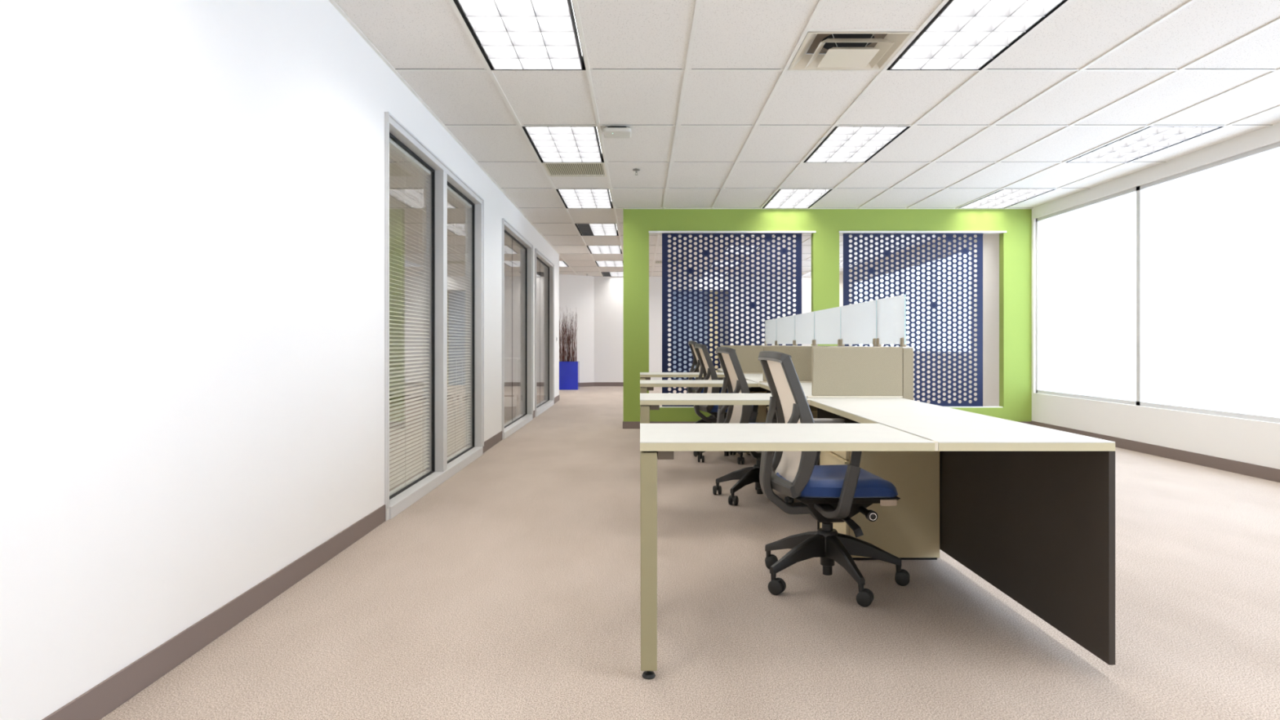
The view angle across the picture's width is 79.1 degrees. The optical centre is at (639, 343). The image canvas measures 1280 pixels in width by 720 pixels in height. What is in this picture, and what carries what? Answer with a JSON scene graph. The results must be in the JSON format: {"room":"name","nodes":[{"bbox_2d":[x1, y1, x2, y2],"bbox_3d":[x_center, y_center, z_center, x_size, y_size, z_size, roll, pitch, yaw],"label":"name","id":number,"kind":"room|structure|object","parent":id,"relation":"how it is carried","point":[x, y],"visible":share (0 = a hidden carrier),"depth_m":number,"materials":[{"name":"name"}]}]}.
{"room":"open-plan office","nodes":[
{"label":"open-plan office","id":0,"kind":"room"},
{"bbox_2d":[0,0,559,719],"bbox_3d":[-1.590,-0.340,6.230,0.120,2.800,16.860,0,0,0],"label":"wall","id":1,"kind":"structure","parent":0,"point":[192,192],"depth_m":2.58,"materials":[{"name":"white paint"}]},
{"bbox_2d":[41,504,385,719],"bbox_3d":[-1.526,1.010,1.220,0.008,0.100,6.840,0,0,0],"label":"baseboard","id":2,"kind":"structure","parent":1,"relation":"attached to","point":[108,695],"depth_m":2.69,"materials":[{"name":"brown plastic"}]},
{"bbox_2d":[384,111,484,520],"bbox_3d":[-1.577,-0.165,6.058,0.146,2.450,2.836,0,0,0],"label":"window","id":3,"kind":"structure","parent":1,"relation":"in","point":[442,469],"depth_m":5.99,"materials":[{"name":"white paint"}]},
{"bbox_2d":[389,137,431,495],"bbox_3d":[-1.628,-0.174,5.335,0.036,2.312,1.270,0,0,0],"label":"blind","id":4,"kind":"object","parent":3,"relation":"attached to","point":[396,147],"visible":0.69,"depth_m":5.43,"materials":[{"name":"white plastic"}]},
{"bbox_2d":[447,185,471,460],"bbox_3d":[-1.628,-0.174,6.765,0.036,2.312,1.310,0,0,0],"label":"blind","id":5,"kind":"object","parent":3,"relation":"attached to","point":[454,194],"visible":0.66,"depth_m":6.93,"materials":[{"name":"white plastic"}]},
{"bbox_2d":[328,0,559,254],"bbox_3d":[-1.520,-1.692,6.230,0.020,0.008,16.860,0,0,0],"label":"trim","id":6,"kind":"structure","parent":1,"relation":"attached to","point":[333,2],"depth_m":5.21,"materials":[{"name":"silver metal"}]},
{"bbox_2d":[482,431,502,453],"bbox_3d":[-1.526,1.010,8.025,0.008,0.100,1.099,0,0,0],"label":"baseboard","id":7,"kind":"structure","parent":1,"relation":"attached to","point":[494,440],"depth_m":8.01,"materials":[{"name":"brown plastic"}]},
{"bbox_2d":[502,217,533,439],"bbox_3d":[-1.577,-0.165,9.748,0.146,2.450,2.345,0,0,0],"label":"window","id":8,"kind":"structure","parent":1,"relation":"in","point":[508,229],"depth_m":10.78,"materials":[{"name":"white paint"}]},
{"bbox_2d":[534,248,554,416],"bbox_3d":[-1.577,-0.165,12.430,0.146,2.450,2.340,0,0,0],"label":"window","id":9,"kind":"structure","parent":1,"relation":"in","point":[544,267],"depth_m":12.76,"materials":[{"name":"clear glass"}]},
{"bbox_2d":[389,253,522,395],"bbox_3d":[-3.325,-0.340,7.780,3.350,2.800,13.760,0,0,0],"label":"wall","id":10,"kind":"structure","parent":0,"point":[517,258],"depth_m":14.54,"materials":[{"name":"white paint"}]},
{"bbox_2d":[389,395,559,403],"bbox_3d":[-3.211,1.010,7.834,3.378,0.100,13.668,0,0,0],"label":"baseboard","id":11,"kind":"structure","parent":10,"relation":"attached to","point":[396,397],"depth_m":14.53,"materials":[{"name":"brown plastic"}]},
{"bbox_2d":[559,274,594,382],"bbox_3d":[-3.190,-0.340,17.998,5.000,2.800,0.120,0,0,-37],"label":"wall","id":12,"kind":"structure","parent":0,"point":[576,293],"depth_m":19.25,"materials":[{"name":"white paint"}]},
{"bbox_2d":[579,382,594,386],"bbox_3d":[-3.151,1.010,17.946,5.000,0.100,0.008,0,0,-37],"label":"baseboard","id":13,"kind":"structure","parent":12,"relation":"attached to","point":[589,384],"depth_m":19.31,"materials":[{"name":"brown plastic"}]},
{"bbox_2d":[100,386,1279,719],"bbox_3d":[-0.100,1.110,9.650,12.600,0.100,23.700,0,0,0],"label":"floor","id":14,"kind":"structure","parent":0,"point":[510,589],"depth_m":3.03,"materials":[{"name":"carpet"}]},
{"bbox_2d":[453,357,520,418],"bbox_3d":[-2.200,0.630,11.200,0.900,0.860,0.400,0,0,0],"label":"console table","id":15,"kind":"object","parent":14,"relation":"on","point":[514,359],"visible":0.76,"depth_m":11.36,"materials":[{"name":"white"}]},
{"bbox_2d":[504,396,517,420],"bbox_3d":[-1.830,0.902,10.850,0.224,0.315,0.224,0,0,0],"label":"waste bin","id":16,"kind":"object","parent":14,"relation":"on","point":[508,400],"visible":0.73,"depth_m":10.76,"materials":[{"name":"grey"}]},
{"bbox_2d":[559,360,579,389],"bbox_3d":[-1.708,0.734,18.175,0.543,0.652,0.450,0,0,0],"label":"planter","id":17,"kind":"object","parent":14,"relation":"on","point":[569,371],"visible":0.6,"depth_m":17.95,"materials":[{"name":"blue plastic"}]},
{"bbox_2d":[576,314,577,360],"bbox_3d":[-1.489,-0.200,18.279,0.054,1.337,0.047,0,0,43],"label":"branch","id":18,"kind":"object","parent":17,"relation":"on","point":[576,314],"visible":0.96,"depth_m":18.28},
{"bbox_2d":[640,372,724,379],"bbox_3d":[0.469,0.683,8.135,0.939,0.753,0.570,0,0,0],"label":"desk","id":19,"kind":"object","parent":14,"relation":"on","point":[643,375],"visible":0.38,"depth_m":7.86,"materials":[{"name":"white laminate"}]},
{"bbox_2d":[640,379,759,393],"bbox_3d":[0.469,0.683,6.355,0.939,0.753,0.570,0,0,0],"label":"desk","id":20,"kind":"object","parent":14,"relation":"on","point":[649,384],"visible":0.58,"depth_m":6.08,"materials":[{"name":"white laminate"}]},
{"bbox_2d":[687,340,728,423],"bbox_3d":[0.840,0.510,8.983,0.626,1.099,0.684,0,0,-19],"label":"office chair","id":21,"kind":"object","parent":14,"relation":"on","point":[691,344],"visible":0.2,"depth_m":8.94,"materials":[{"name":"grey plastic"}]},
{"bbox_2d":[716,368,723,379],"bbox_3d":[1.218,0.684,8.731,0.556,0.752,1.454,0,0,0],"label":"countertop","id":22,"kind":"structure","parent":14,"relation":"on","point":[717,370],"depth_m":9.25,"materials":[{"name":"white laminate"}]},
{"bbox_2d":[718,345,735,368],"bbox_3d":[1.226,0.162,9.473,0.543,0.290,0.041,0,0,0],"label":"divider panel","id":23,"kind":"object","parent":22,"relation":"on","point":[728,346],"visible":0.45,"depth_m":9.46,"materials":[{"name":"fabric"}]},
{"bbox_2d":[640,393,809,530],"bbox_3d":[0.469,0.683,4.565,0.939,0.753,0.570,0,0,0],"label":"desk","id":24,"kind":"object","parent":14,"relation":"on","point":[648,402],"visible":0.59,"depth_m":4.29,"materials":[{"name":"white laminate"}]},
{"bbox_2d":[693,343,758,464],"bbox_3d":[0.812,0.528,7.113,0.646,1.064,0.674,0,0,-4],"label":"office chair","id":25,"kind":"object","parent":14,"relation":"on","point":[707,368],"visible":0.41,"depth_m":6.96,"materials":[{"name":"grey plastic"}]},
{"bbox_2d":[712,346,793,505],"bbox_3d":[0.844,0.539,5.323,0.643,1.041,0.678,0,0,-5],"label":"office chair","id":26,"kind":"object","parent":14,"relation":"on","point":[735,382],"visible":0.39,"depth_m":5.25,"materials":[{"name":"grey plastic"}]},
{"bbox_2d":[743,373,766,391],"bbox_3d":[1.218,0.684,7.096,0.556,0.752,1.744,0,0,0],"label":"countertop","id":27,"kind":"structure","parent":14,"relation":"on","point":[756,378],"depth_m":7.48,"materials":[{"name":"white laminate"}]},
{"bbox_2d":[735,345,785,373],"bbox_3d":[1.226,0.162,7.982,0.543,0.290,0.041,0,0,0],"label":"divider panel","id":28,"kind":"object","parent":27,"relation":"on","point":[747,355],"visible":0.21,"depth_m":7.97,"materials":[{"name":"fabric"}]},
{"bbox_2d":[745,391,766,454],"bbox_3d":[1.237,0.772,7.670,0.466,0.575,0.560,0,0,0],"label":"drawer pedestal","id":29,"kind":"object","parent":14,"relation":"on","point":[762,415],"visible":0.06,"depth_m":7.39,"materials":[{"name":"beige"}]},
{"bbox_2d":[640,423,937,679],"bbox_3d":[0.469,0.683,2.725,0.939,0.753,0.570,0,0,0],"label":"desk","id":30,"kind":"object","parent":14,"relation":"on","point":[660,441],"visible":1,"depth_m":2.44,"materials":[{"name":"white laminate"}]},
{"bbox_2d":[766,404,817,417],"bbox_3d":[1.237,0.772,5.860,0.466,0.575,0.560,0,0,0],"label":"drawer pedestal","id":31,"kind":"object","parent":14,"relation":"on","point":[813,409],"visible":0.1,"depth_m":5.68,"materials":[{"name":"beige"}]},
{"bbox_2d":[760,382,900,416],"bbox_3d":[1.218,0.684,5.321,0.556,0.752,1.734,0,0,0],"label":"countertop","id":32,"kind":"structure","parent":14,"relation":"on","point":[806,387],"depth_m":5.41,"materials":[{"name":"white laminate"}]},
{"bbox_2d":[759,346,827,382],"bbox_3d":[1.226,0.162,6.202,0.543,0.290,0.041,0,0,0],"label":"divider panel","id":33,"kind":"object","parent":32,"relation":"on","point":[801,356],"visible":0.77,"depth_m":6.19,"materials":[{"name":"fabric"}]},
{"bbox_2d":[757,351,910,607],"bbox_3d":[0.863,0.546,3.445,0.657,1.026,0.675,0,0,-3],"label":"office chair","id":34,"kind":"object","parent":14,"relation":"on","point":[834,493],"visible":0.88,"depth_m":3.35,"materials":[{"name":"blue fabric"}]},
{"bbox_2d":[785,345,914,399],"bbox_3d":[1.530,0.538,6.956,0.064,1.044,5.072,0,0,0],"label":"panel","id":35,"kind":"object","parent":14,"relation":"on","point":[908,352],"visible":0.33,"depth_m":4.42,"materials":[{"name":"fabric"}]},
{"bbox_2d":[764,318,776,345],"bbox_3d":[1.520,-0.134,9.010,0.028,0.300,0.771,0,0,0],"label":"glass screen","id":36,"kind":"object","parent":35,"relation":"on","point":[770,325],"visible":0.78,"depth_m":8.97,"materials":[{"name":"white glass"}]},
{"bbox_2d":[775,315,795,345],"bbox_3d":[1.520,-0.134,8.110,0.028,0.300,1.011,0,0,0],"label":"glass screen","id":37,"kind":"object","parent":35,"relation":"on","point":[785,326],"visible":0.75,"depth_m":8.07,"materials":[{"name":"white glass"}]},
{"bbox_2d":[794,311,814,346],"bbox_3d":[1.520,-0.134,7.170,0.028,0.300,0.851,0,0,0],"label":"glass screen","id":38,"kind":"object","parent":35,"relation":"on","point":[804,322],"visible":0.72,"depth_m":7.11,"materials":[{"name":"white glass"}]},
{"bbox_2d":[813,306,840,346],"bbox_3d":[1.520,-0.134,6.300,0.028,0.300,0.871,0,0,0],"label":"glass screen","id":39,"kind":"object","parent":35,"relation":"on","point":[827,322],"visible":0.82,"depth_m":6.25,"materials":[{"name":"white glass"}]},
{"bbox_2d":[840,299,876,346],"bbox_3d":[1.520,-0.134,5.415,0.028,0.300,0.881,0,0,0],"label":"glass screen","id":40,"kind":"object","parent":35,"relation":"on","point":[859,320],"visible":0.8,"depth_m":5.36,"materials":[{"name":"white glass"}]},
{"bbox_2d":[875,294,906,346],"bbox_3d":[1.520,-0.134,4.705,0.028,0.300,0.521,0,0,0],"label":"glass screen","id":41,"kind":"object","parent":35,"relation":"on","point":[891,311],"visible":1,"depth_m":4.67,"materials":[{"name":"white glass"}]},
{"bbox_2d":[819,450,939,559],"bbox_3d":[1.237,0.772,4.080,0.466,0.575,0.560,0,0,0],"label":"drawer pedestal","id":42,"kind":"object","parent":14,"relation":"on","point":[909,530],"visible":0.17,"depth_m":3.80,"materials":[{"name":"beige"}]},
{"bbox_2d":[806,398,1115,665],"bbox_3d":[1.218,0.684,3.429,0.556,0.752,1.978,0,0,0],"label":"desk","id":43,"kind":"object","parent":14,"relation":"on","point":[1028,509],"depth_m":2.84,"materials":[{"name":"white laminate"}]},
{"bbox_2d":[672,289,728,379],"bbox_3d":[1.520,-0.190,19.810,1.640,2.500,0.480,0,0,0],"label":"door","id":44,"kind":"structure","parent":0,"point":[673,292],"depth_m":19.95,"materials":[{"name":"blue paint"}]},
{"bbox_2d":[594,276,811,382],"bbox_3d":[1.923,-0.340,19.510,6.154,2.800,0.120,0,0,0],"label":"wall","id":45,"kind":"structure","parent":0,"point":[608,291],"depth_m":19.45,"materials":[{"name":"white paint"}]},
{"bbox_2d":[594,382,623,386],"bbox_3d":[-0.177,1.010,19.446,1.954,0.100,0.008,0,0,0],"label":"baseboard","id":46,"kind":"structure","parent":45,"relation":"attached to","point":[596,384],"depth_m":19.44,"materials":[{"name":"brown plastic"}]},
{"bbox_2d":[709,290,718,372],"bbox_3d":[1.880,-0.150,19.960,0.280,2.420,0.180,0,0,0],"label":"wall","id":47,"kind":"structure","parent":0,"point":[715,292],"depth_m":19.87,"materials":[{"name":"beige paint"}]},
{"bbox_2d":[333,0,1279,275],"bbox_3d":[-0.322,-1.707,9.058,10.973,0.022,23.179,0,0,0],"label":"ceiling","id":48,"kind":"structure","parent":0,"point":[408,33],"depth_m":5.43,"materials":[{"name":"tile"}]},
{"bbox_2d":[632,168,639,175],"bbox_3d":[-0.035,-1.665,7.530,0.072,0.048,0.072,0,0,0],"label":"sprinkler","id":49,"kind":"object","parent":48,"relation":"attached to","point":[635,170],"visible":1,"depth_m":7.53,"materials":[{"name":"silver metal"}]},
{"bbox_2d":[389,0,1279,276],"bbox_3d":[-0.322,-1.694,9.065,10.997,0.008,23.189,0,0,0],"label":"grid","id":50,"kind":"object","parent":48,"relation":"attached to","point":[806,29],"visible":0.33,"depth_m":6.06,"materials":[{"name":"silver metal"}]},
{"bbox_2d":[453,0,586,70],"bbox_3d":[-0.626,-1.739,4.188,0.585,0.108,1.194,0,0,0],"label":"ceiling light","id":51,"kind":"object","parent":50,"relation":"attached to","point":[509,34],"visible":0.96,"depth_m":4.29,"materials":[{"name":"white plastic"}]},
{"bbox_2d":[521,126,604,162],"bbox_3d":[-0.626,-1.739,6.627,0.585,0.108,1.194,0,0,0],"label":"ceiling light","id":52,"kind":"object","parent":50,"relation":"attached to","point":[550,144],"visible":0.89,"depth_m":6.62,"materials":[{"name":"white plastic"}]},
{"bbox_2d":[559,261,568,266],"bbox_3d":[-1.846,-1.739,16.380,0.585,0.108,1.194,0,0,0],"label":"ceiling light","id":53,"kind":"object","parent":50,"relation":"attached to","point":[562,264],"visible":0.12,"depth_m":16.57,"materials":[{"name":"white plastic"}]},
{"bbox_2d":[542,163,606,176],"bbox_3d":[-0.626,-1.702,7.541,0.585,0.024,0.585,0,0,0],"label":"return grille","id":54,"kind":"object","parent":50,"relation":"attached to","point":[553,169],"visible":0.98,"depth_m":7.54,"materials":[{"name":"beige metal"}]},
{"bbox_2d":[555,189,613,208],"bbox_3d":[-0.626,-1.739,9.065,0.585,0.108,1.194,0,0,0],"label":"ceiling light","id":55,"kind":"object","parent":50,"relation":"attached to","point":[571,198],"visible":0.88,"depth_m":9.06,"materials":[{"name":"white plastic"}]},
{"bbox_2d":[574,223,618,235],"bbox_3d":[-0.626,-1.739,11.504,0.585,0.108,1.194,0,0,0],"label":"ceiling light","id":56,"kind":"object","parent":50,"relation":"attached to","point":[584,229],"visible":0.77,"depth_m":11.50,"materials":[{"name":"white plastic"}]},
{"bbox_2d":[586,245,622,253],"bbox_3d":[-0.626,-1.739,13.942,0.585,0.108,1.194,0,0,0],"label":"ceiling light","id":57,"kind":"object","parent":50,"relation":"attached to","point":[593,249],"visible":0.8,"depth_m":13.94,"materials":[{"name":"white plastic"}]},
{"bbox_2d":[595,261,623,266],"bbox_3d":[-0.626,-1.739,16.380,0.585,0.108,1.194,0,0,0],"label":"ceiling light","id":58,"kind":"object","parent":50,"relation":"attached to","point":[600,264],"visible":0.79,"depth_m":16.38,"materials":[{"name":"white plastic"}]},
{"bbox_2d":[600,271,623,276],"bbox_3d":[-0.626,-1.739,18.819,0.585,0.108,1.194,0,0,0],"label":"ceiling light","id":59,"kind":"object","parent":50,"relation":"attached to","point":[604,273],"visible":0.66,"depth_m":18.82,"materials":[{"name":"white"}]},
{"bbox_2d":[603,126,631,138],"bbox_3d":[-0.178,-1.664,6.090,0.216,0.052,0.208,0,0,0],"label":"exit sign","id":60,"kind":"object","parent":50,"relation":"attached to","point":[609,132],"visible":1,"depth_m":6.02,"materials":[{"name":"white plastic"}]},
{"bbox_2d":[654,261,681,263],"bbox_3d":[0.593,-1.702,16.076,0.585,0.024,0.585,0,0,0],"label":"return grille","id":61,"kind":"object","parent":50,"relation":"attached to","point":[655,262],"visible":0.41,"depth_m":16.08,"materials":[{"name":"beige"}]},
{"bbox_2d":[701,271,728,276],"bbox_3d":[1.812,-1.739,18.819,0.585,0.108,1.194,0,0,0],"label":"ceiling light","id":62,"kind":"object","parent":50,"relation":"attached to","point":[705,273],"visible":0.27,"depth_m":18.82,"materials":[{"name":"white"}]},
{"bbox_2d":[709,261,742,266],"bbox_3d":[1.812,-1.739,16.380,0.585,0.108,1.194,0,0,0],"label":"ceiling light","id":63,"kind":"object","parent":50,"relation":"attached to","point":[715,263],"visible":0.26,"depth_m":16.38,"materials":[{"name":"white"}]},
{"bbox_2d":[722,245,759,253],"bbox_3d":[1.812,-1.739,13.942,0.585,0.108,1.194,0,0,0],"label":"ceiling light","id":64,"kind":"object","parent":50,"relation":"attached to","point":[736,247],"visible":0.27,"depth_m":13.94,"materials":[{"name":"white"}]},
{"bbox_2d":[762,189,831,208],"bbox_3d":[1.812,-1.739,9.065,0.585,0.108,1.194,0,0,0],"label":"ceiling light","id":65,"kind":"object","parent":50,"relation":"attached to","point":[782,198],"visible":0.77,"depth_m":9.06,"materials":[{"name":"white plastic"}]},
{"bbox_2d":[801,271,811,276],"bbox_3d":[4.250,-1.739,18.819,0.585,0.108,1.194,0,0,0],"label":"ceiling light","id":66,"kind":"object","parent":50,"relation":"attached to","point":[809,273],"visible":0.23,"depth_m":19.01,"materials":[{"name":"white"}]},
{"bbox_2d":[839,261,861,266],"bbox_3d":[4.250,-1.739,16.380,0.585,0.108,1.194,0,0,0],"label":"ceiling light","id":67,"kind":"object","parent":50,"relation":"attached to","point":[841,263],"visible":0.16,"depth_m":16.18,"materials":[{"name":"white"}]},
{"bbox_2d":[787,31,915,70],"bbox_3d":[1.202,-1.706,4.493,0.585,0.107,0.585,0,0,0],"label":"air diffuser","id":68,"kind":"object","parent":50,"relation":"attached to","point":[819,51],"visible":0.94,"depth_m":4.47,"materials":[{"name":"beige metal"}]},
{"bbox_2d":[803,126,910,162],"bbox_3d":[1.812,-1.739,6.627,0.585,0.108,1.194,0,0,0],"label":"ceiling light","id":69,"kind":"object","parent":50,"relation":"attached to","point":[842,144],"visible":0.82,"depth_m":6.62,"materials":[{"name":"white plastic"}]},
{"bbox_2d":[853,245,902,253],"bbox_3d":[4.250,-1.739,13.942,0.585,0.108,1.194,0,0,0],"label":"ceiling light","id":70,"kind":"object","parent":50,"relation":"attached to","point":[876,247],"visible":0.26,"depth_m":13.94,"materials":[{"name":"white"}]},
{"bbox_2d":[886,0,1067,70],"bbox_3d":[1.812,-1.739,4.188,0.585,0.108,1.194,0,0,0],"label":"ceiling light","id":71,"kind":"object","parent":50,"relation":"attached to","point":[964,34],"visible":0.94,"depth_m":4.25,"materials":[{"name":"white plastic"}]},
{"bbox_2d":[959,189,1054,208],"bbox_3d":[4.250,-1.739,9.065,0.585,0.108,1.194,0,0,0],"label":"ceiling light","id":72,"kind":"object","parent":50,"relation":"attached to","point":[1002,198],"visible":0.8,"depth_m":9.06,"materials":[{"name":"white plastic"}]},
{"bbox_2d":[1066,126,1223,162],"bbox_3d":[4.250,-1.739,6.627,0.585,0.108,1.194,0,0,0],"label":"ceiling light","id":73,"kind":"object","parent":50,"relation":"attached to","point":[1146,141],"visible":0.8,"depth_m":6.62,"materials":[{"name":"white plastic"}]},
{"bbox_2d":[623,208,1031,421],"bbox_3d":[2.346,-0.340,9.760,5.108,2.800,0.120,0,0,0],"label":"wall","id":74,"kind":"structure","parent":0,"point":[1015,244],"depth_m":9.70,"materials":[{"name":"green paint"}]},
{"bbox_2d":[659,406,693,407],"bbox_3d":[1.140,0.792,9.760,2.055,0.012,0.080,0,0,0],"label":"trim","id":75,"kind":"structure","parent":74,"relation":"attached to","point":[660,406],"depth_m":9.72,"materials":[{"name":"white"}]},
{"bbox_2d":[662,233,801,406],"bbox_3d":[1.157,-0.301,9.762,1.760,2.175,0.024,0,0,0],"label":"screen","id":76,"kind":"object","parent":75,"relation":"on","point":[784,251],"visible":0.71,"depth_m":9.76,"materials":[{"name":"blue metal"}]},
{"bbox_2d":[648,231,816,233],"bbox_3d":[1.153,-1.402,9.729,2.090,0.022,0.093,0,0,0],"label":"trim","id":77,"kind":"structure","parent":74,"relation":"attached to","point":[650,232],"depth_m":9.68,"materials":[{"name":"white"}]},
{"bbox_2d":[622,420,1031,428],"bbox_3d":[2.342,1.015,9.756,5.116,0.090,0.128,0,0,0],"label":"baseboard","id":78,"kind":"structure","parent":74,"relation":"attached to","point":[626,424],"depth_m":9.69,"materials":[{"name":"brown plastic"}]},
{"bbox_2d":[623,208,1032,208],"bbox_3d":[2.350,-1.692,9.689,5.100,0.008,0.022,0,0,0],"label":"trim","id":79,"kind":"structure","parent":74,"relation":"attached to","point":[624,208],"depth_m":9.68,"materials":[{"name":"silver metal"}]},
{"bbox_2d":[839,231,1006,233],"bbox_3d":[3.534,-1.402,9.729,2.091,0.022,0.093,0,0,0],"label":"trim","id":80,"kind":"structure","parent":74,"relation":"attached to","point":[840,232],"depth_m":9.68,"materials":[{"name":"white"}]},
{"bbox_2d":[945,406,1003,407],"bbox_3d":[3.522,0.792,9.760,2.056,0.012,0.080,0,0,0],"label":"trim","id":81,"kind":"structure","parent":74,"relation":"attached to","point":[945,406],"depth_m":9.72,"materials":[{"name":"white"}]},
{"bbox_2d":[842,233,983,406],"bbox_3d":[3.437,-0.301,9.762,1.760,2.175,0.024,0,0,0],"label":"screen","id":82,"kind":"object","parent":81,"relation":"on","point":[965,251],"visible":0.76,"depth_m":9.76,"materials":[{"name":"blue metal"}]},
{"bbox_2d":[839,122,1279,469],"bbox_3d":[4.960,-0.340,9.650,0.120,2.800,23.700,0,0,0],"label":"wall","id":83,"kind":"structure","parent":0,"point":[1253,442],"depth_m":8.06,"materials":[{"name":"white paint"}]},
{"bbox_2d":[853,247,970,354],"bbox_3d":[4.960,-0.640,14.750,0.060,1.600,6.500,0,0,0],"label":"window","id":84,"kind":"structure","parent":83,"relation":"in","point":[959,252],"depth_m":13.10,"materials":[{"name":"white paint"}]},
{"bbox_2d":[1031,420,1279,482],"bbox_3d":[4.896,1.010,3.750,0.008,0.100,11.900,0,0,0],"label":"baseboard","id":85,"kind":"structure","parent":83,"relation":"attached to","point":[1229,465],"depth_m":6.93,"materials":[{"name":"brown plastic"}]},
{"bbox_2d":[1035,141,1279,422],"bbox_3d":[4.960,-0.475,3.725,0.060,2.170,11.850,0,0,0],"label":"window","id":86,"kind":"structure","parent":83,"relation":"in","point":[1140,191],"depth_m":7.65,"materials":[{"name":"glass"},{"name":"metal"}]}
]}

